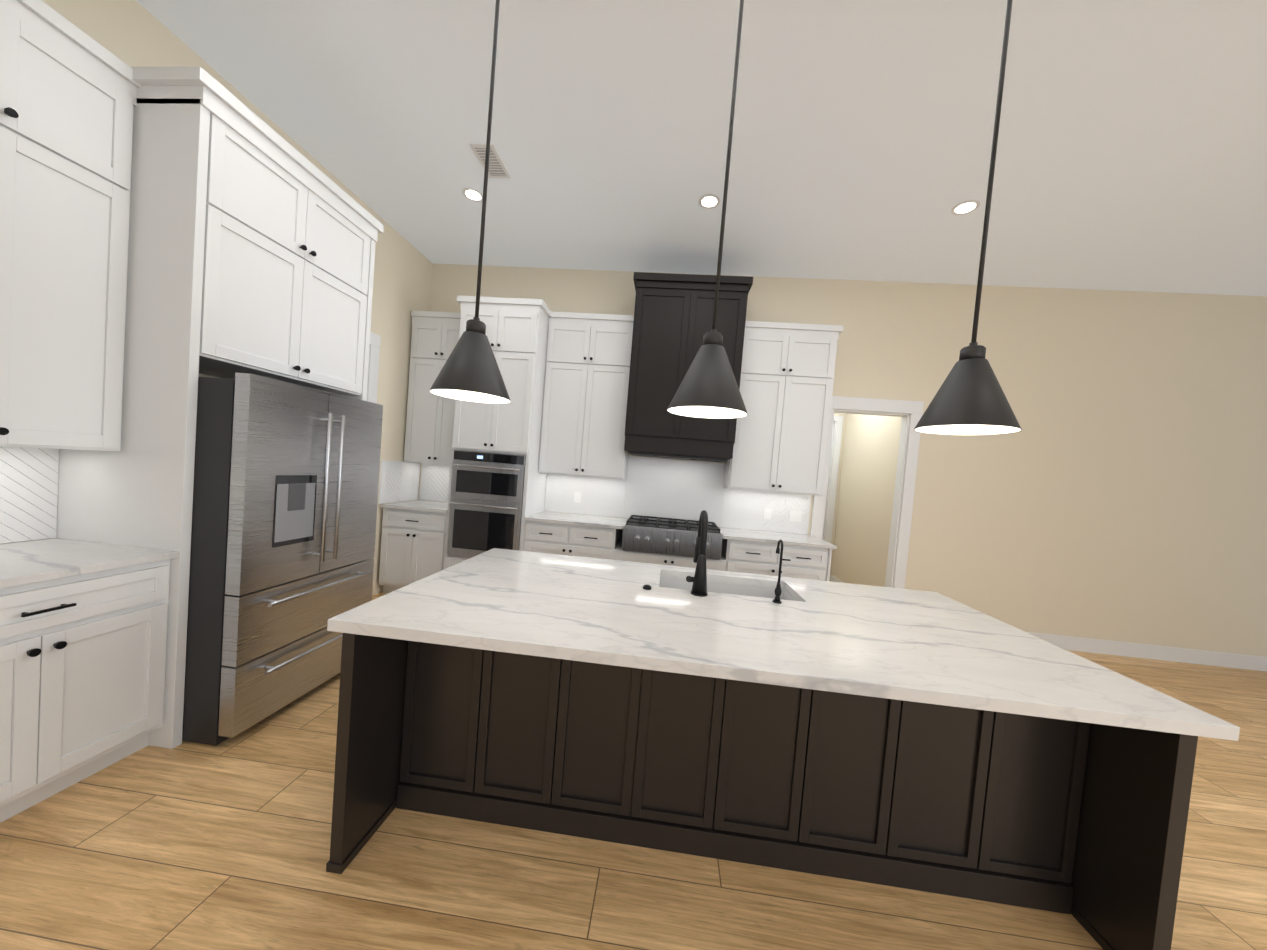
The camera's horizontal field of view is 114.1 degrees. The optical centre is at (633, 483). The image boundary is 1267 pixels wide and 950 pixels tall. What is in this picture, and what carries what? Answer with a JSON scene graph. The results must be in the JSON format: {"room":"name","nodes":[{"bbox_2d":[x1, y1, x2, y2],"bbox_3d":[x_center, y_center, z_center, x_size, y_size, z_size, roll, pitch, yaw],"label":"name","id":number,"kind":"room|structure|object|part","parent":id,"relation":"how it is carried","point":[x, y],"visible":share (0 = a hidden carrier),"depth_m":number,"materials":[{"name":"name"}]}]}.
{"room":"kitchen","nodes":[
{"label":"kitchen","id":0,"kind":"room"},
{"bbox_2d":[1,0,432,595],"bbox_3d":[-2.636,-0.653,2.992,0.120,3.630,3.745,5,2,5],"label":"wall","id":1,"kind":"structure","parent":0,"point":[133,32],"depth_m":3.92,"materials":[{"name":"beige paint"}]},
{"bbox_2d":[0,447,419,543],"bbox_3d":[-2.630,0.014,2.945,0.007,0.433,3.608,5,2,5],"label":"backsplash","id":2,"kind":"structure","parent":1,"relation":"attached to","point":[28,492],"depth_m":1.87,"materials":[{"name":"white tile"}]},
{"bbox_2d":[366,331,380,402],"bbox_3d":[-2.627,-0.129,3.479,0.142,2.555,0.990,5,2,5],"label":"door frame","id":3,"kind":"structure","parent":1,"relation":"attached to","point":[373,365],"depth_m":3.86,"materials":[{"name":"white wood"}]},
{"bbox_2d":[0,592,1266,949],"bbox_3d":[0.879,1.536,1.340,10.500,0.060,12.700,5,2,5],"label":"floor","id":4,"kind":"structure","parent":0,"point":[202,846],"depth_m":1.46,"materials":[{"name":"brown wood"}]},
{"bbox_2d":[0,0,383,822],"bbox_3d":[-2.333,-0.319,2.063,0.688,3.075,1.920,5,2,5],"label":"kitchen cabinets","id":5,"kind":"object","parent":4,"relation":"on","point":[168,234],"visible":0.96,"depth_m":1.84,"materials":[{"name":"white painted wood"},{"name":"black metal"}]},
{"bbox_2d":[182,373,382,745],"bbox_3d":[-2.199,0.333,2.390,0.952,1.775,0.888,5,2,5],"label":"refrigerator","id":6,"kind":"object","parent":4,"relation":"on","point":[285,499],"visible":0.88,"depth_m":2.06,"materials":[{"name":"silver metal"}]},
{"bbox_2d":[378,295,842,592],"bbox_3d":[-0.269,-0.200,4.216,4.410,3.025,0.677,5,2,5],"label":"kitchen cabinets","id":7,"kind":"object","parent":4,"relation":"on","point":[565,376],"visible":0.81,"depth_m":4.07,"materials":[{"name":"white painted wood"},{"name":"black metal"}]},
{"bbox_2d":[447,450,525,558],"bbox_3d":[-1.446,0.223,4.046,0.714,1.057,0.186,5,2,5],"label":"wall oven","id":8,"kind":"object","parent":7,"relation":"in","point":[485,503],"visible":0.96,"depth_m":4.01,"materials":[{"name":"silver metal"}]},
{"bbox_2d":[622,515,722,559],"bbox_3d":[0.384,0.525,4.138,0.924,0.283,0.700,5,2,5],"label":"range","id":9,"kind":"object","parent":7,"relation":"in","point":[660,535],"visible":0.85,"depth_m":3.85,"materials":[{"name":"silver metal"}]},
{"bbox_2d":[326,628,1238,949],"bbox_3d":[0.374,1.021,1.948,2.722,0.844,1.306,5,2,5],"label":"kitchen island","id":10,"kind":"object","parent":4,"relation":"on","point":[930,742],"depth_m":1.56,"materials":[{"name":"black wood"}]},
{"bbox_2d":[327,548,1239,735],"bbox_3d":[0.396,0.570,1.944,2.780,0.058,1.330,5,2,5],"label":"island countertop","id":11,"kind":"structure","parent":10,"relation":"on","point":[856,637],"depth_m":1.55,"materials":[{"name":"white stone"}]},
{"bbox_3d":[0.068,0.519,2.067,0.044,0.017,0.044,5,2,5],"label":"air switch button","id":12,"kind":"part","parent":11,"relation":"part of","materials":[{"name":"black metal"}]},
{"bbox_2d":[686,510,707,596],"bbox_3d":[0.335,0.341,2.118,0.113,0.411,0.280,5,2,5],"label":"faucet","id":13,"kind":"object","parent":11,"relation":"on","point":[699,581],"visible":1,"depth_m":2.02,"materials":[{"name":"black metal"}]},
{"bbox_2d":[662,576,793,599],"bbox_3d":[0.504,0.712,2.285,0.764,0.254,0.404,5,2,5],"label":"sink","id":14,"kind":"object","parent":11,"relation":"in","point":[670,581],"depth_m":2.47,"materials":[{"name":"silver metal"}]},
{"bbox_2d":[772,539,790,603],"bbox_3d":[0.729,0.429,2.035,0.067,0.305,0.100,5,2,5],"label":"filter faucet","id":15,"kind":"object","parent":11,"relation":"on","point":[778,591],"visible":1,"depth_m":2.00,"materials":[{"name":"black metal"}]},
{"bbox_2d":[136,0,1266,295],"bbox_3d":[1.981,-2.129,2.552,9.120,0.080,3.745,5,2,5],"label":"ceiling","id":16,"kind":"structure","parent":0,"point":[1132,146],"depth_m":2.52,"materials":[{"name":"white paint"}]},
{"bbox_2d":[429,0,510,403],"bbox_3d":[-0.647,-1.326,1.800,0.340,1.889,0.340,5,2,5],"label":"pendant light","id":17,"kind":"object","parent":16,"relation":"hanging from","point":[470,371],"visible":1,"depth_m":1.77,"materials":[{"name":"grey metal"}]},
{"bbox_2d":[462,188,482,201],"bbox_3d":[-1.321,-2.379,3.387,0.170,0.006,0.170,5,2,5],"label":"recessed light","id":18,"kind":"object","parent":16,"relation":"in","point":[472,194],"visible":0.9,"depth_m":3.38,"materials":[{"name":"white plastic"}]},
{"bbox_2d":[469,144,510,177],"bbox_3d":[-1.036,-2.340,2.992,0.170,0.011,0.320,5,2,5],"label":"ceiling vent","id":19,"kind":"object","parent":16,"relation":"in","point":[497,168],"visible":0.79,"depth_m":2.98,"materials":[{"name":"white metal"}]},
{"bbox_2d":[667,0,747,418],"bbox_3d":[0.386,-1.240,1.712,0.340,1.889,0.340,5,2,5],"label":"pendant light","id":20,"kind":"object","parent":16,"relation":"hanging from","point":[708,388],"visible":1,"depth_m":1.68,"materials":[{"name":"grey metal"}]},
{"bbox_2d":[698,194,719,208],"bbox_3d":[0.596,-2.220,3.235,0.170,0.006,0.170,5,2,5],"label":"recessed light","id":21,"kind":"object","parent":16,"relation":"in","point":[708,201],"visible":1,"depth_m":3.23,"materials":[{"name":"white"}]},
{"bbox_2d":[951,200,979,214],"bbox_3d":[2.483,-2.063,3.075,0.170,0.006,0.170,5,2,5],"label":"recessed light","id":22,"kind":"object","parent":16,"relation":"in","point":[965,207],"visible":1,"depth_m":3.07,"materials":[{"name":"white plastic"}]},
{"bbox_2d":[914,0,1021,434],"bbox_3d":[1.409,-1.155,1.625,0.340,1.889,0.340,5,2,5],"label":"pendant light","id":23,"kind":"object","parent":16,"relation":"hanging from","point":[969,398],"visible":1,"depth_m":1.60,"materials":[{"name":"grey metal"}]},
{"bbox_2d":[825,413,844,564],"bbox_3d":[2.486,-0.034,6.291,1.200,3.000,0.120,5,2,5],"label":"wall","id":24,"kind":"structure","parent":0,"point":[839,414],"depth_m":6.17,"materials":[{"name":"beige paint"}]},
{"bbox_2d":[822,423,833,539],"bbox_3d":[2.493,0.254,6.242,0.866,2.414,0.120,5,2,5],"label":"hall door","id":25,"kind":"structure","parent":24,"relation":"in","point":[827,481],"depth_m":6.22,"materials":[{"name":"white wood"}]},
{"bbox_2d":[823,415,842,542],"bbox_3d":[2.501,0.203,6.284,1.080,2.530,0.142,5,2,5],"label":"door frame","id":26,"kind":"structure","parent":24,"relation":"attached to","point":[833,473],"depth_m":6.17,"materials":[{"name":"white wood"}]},
{"bbox_2d":[418,264,1266,656],"bbox_3d":[1.990,-0.329,4.418,9.120,3.630,0.120,5,2,5],"label":"wall","id":27,"kind":"structure","parent":0,"point":[1114,488],"depth_m":4.15,"materials":[{"name":"beige paint"}]},
{"bbox_2d":[419,456,810,534],"bbox_3d":[-0.281,0.021,4.559,4.365,0.689,0.007,5,2,5],"label":"backsplash","id":28,"kind":"structure","parent":27,"relation":"attached to","point":[673,488],"depth_m":4.50,"materials":[{"name":"white tile"}]},
{"bbox_2d":[574,492,580,502],"bbox_3d":[-0.624,0.154,4.584,0.075,0.115,0.007,5,2,5],"label":"outlet","id":29,"kind":"object","parent":28,"relation":"attached to","point":[577,495],"depth_m":4.58,"materials":[{"name":"white plastic"}]},
{"bbox_2d":[764,508,771,519],"bbox_3d":[1.441,0.325,4.409,0.075,0.115,0.007,5,2,5],"label":"outlet","id":30,"kind":"object","parent":28,"relation":"attached to","point":[767,512],"depth_m":4.41,"materials":[{"name":"white plastic"}]},
{"bbox_2d":[789,511,801,521],"bbox_3d":[1.729,0.349,4.384,0.124,0.115,0.007,5,2,5],"label":"outlet","id":31,"kind":"object","parent":28,"relation":"attached to","point":[795,516],"depth_m":4.38,"materials":[{"name":"white plastic"}]},
{"bbox_2d":[624,272,752,461],"bbox_3d":[0.513,-1.114,4.163,1.114,1.715,0.598,5,2,5],"label":"range hood","id":32,"kind":"object","parent":27,"relation":"attached to","point":[673,320],"visible":0.94,"depth_m":3.91,"materials":[{"name":"black wood"}]},
{"bbox_2d":[810,396,923,588],"bbox_3d":[2.408,0.316,4.397,1.000,2.415,0.164,5,2,5],"label":"door frame","id":33,"kind":"structure","parent":27,"relation":"attached to","point":[912,411],"depth_m":4.30,"materials":[{"name":"white wood"}]},
{"bbox_2d":[1027,632,1266,671],"bbox_3d":[4.590,1.640,4.176,3.590,0.140,0.015,5,2,5],"label":"baseboard","id":34,"kind":"structure","parent":27,"relation":"attached to","point":[1210,658],"depth_m":4.11,"materials":[{"name":"white wood"}]},
{"bbox_2d":[830,413,901,586],"bbox_3d":[3.084,0.045,5.347,0.120,3.000,1.900,5,2,5],"label":"wall","id":35,"kind":"structure","parent":0,"point":[866,478],"depth_m":5.33,"materials":[{"name":"beige paint"}]},
{"bbox_2d":[829,574,843,582],"bbox_3d":[2.896,1.465,5.350,0.020,0.140,1.760,5,2,5],"label":"baseboard","id":36,"kind":"structure","parent":35,"relation":"attached to","point":[831,578],"depth_m":6.07,"materials":[{"name":"white wood"}]}
]}

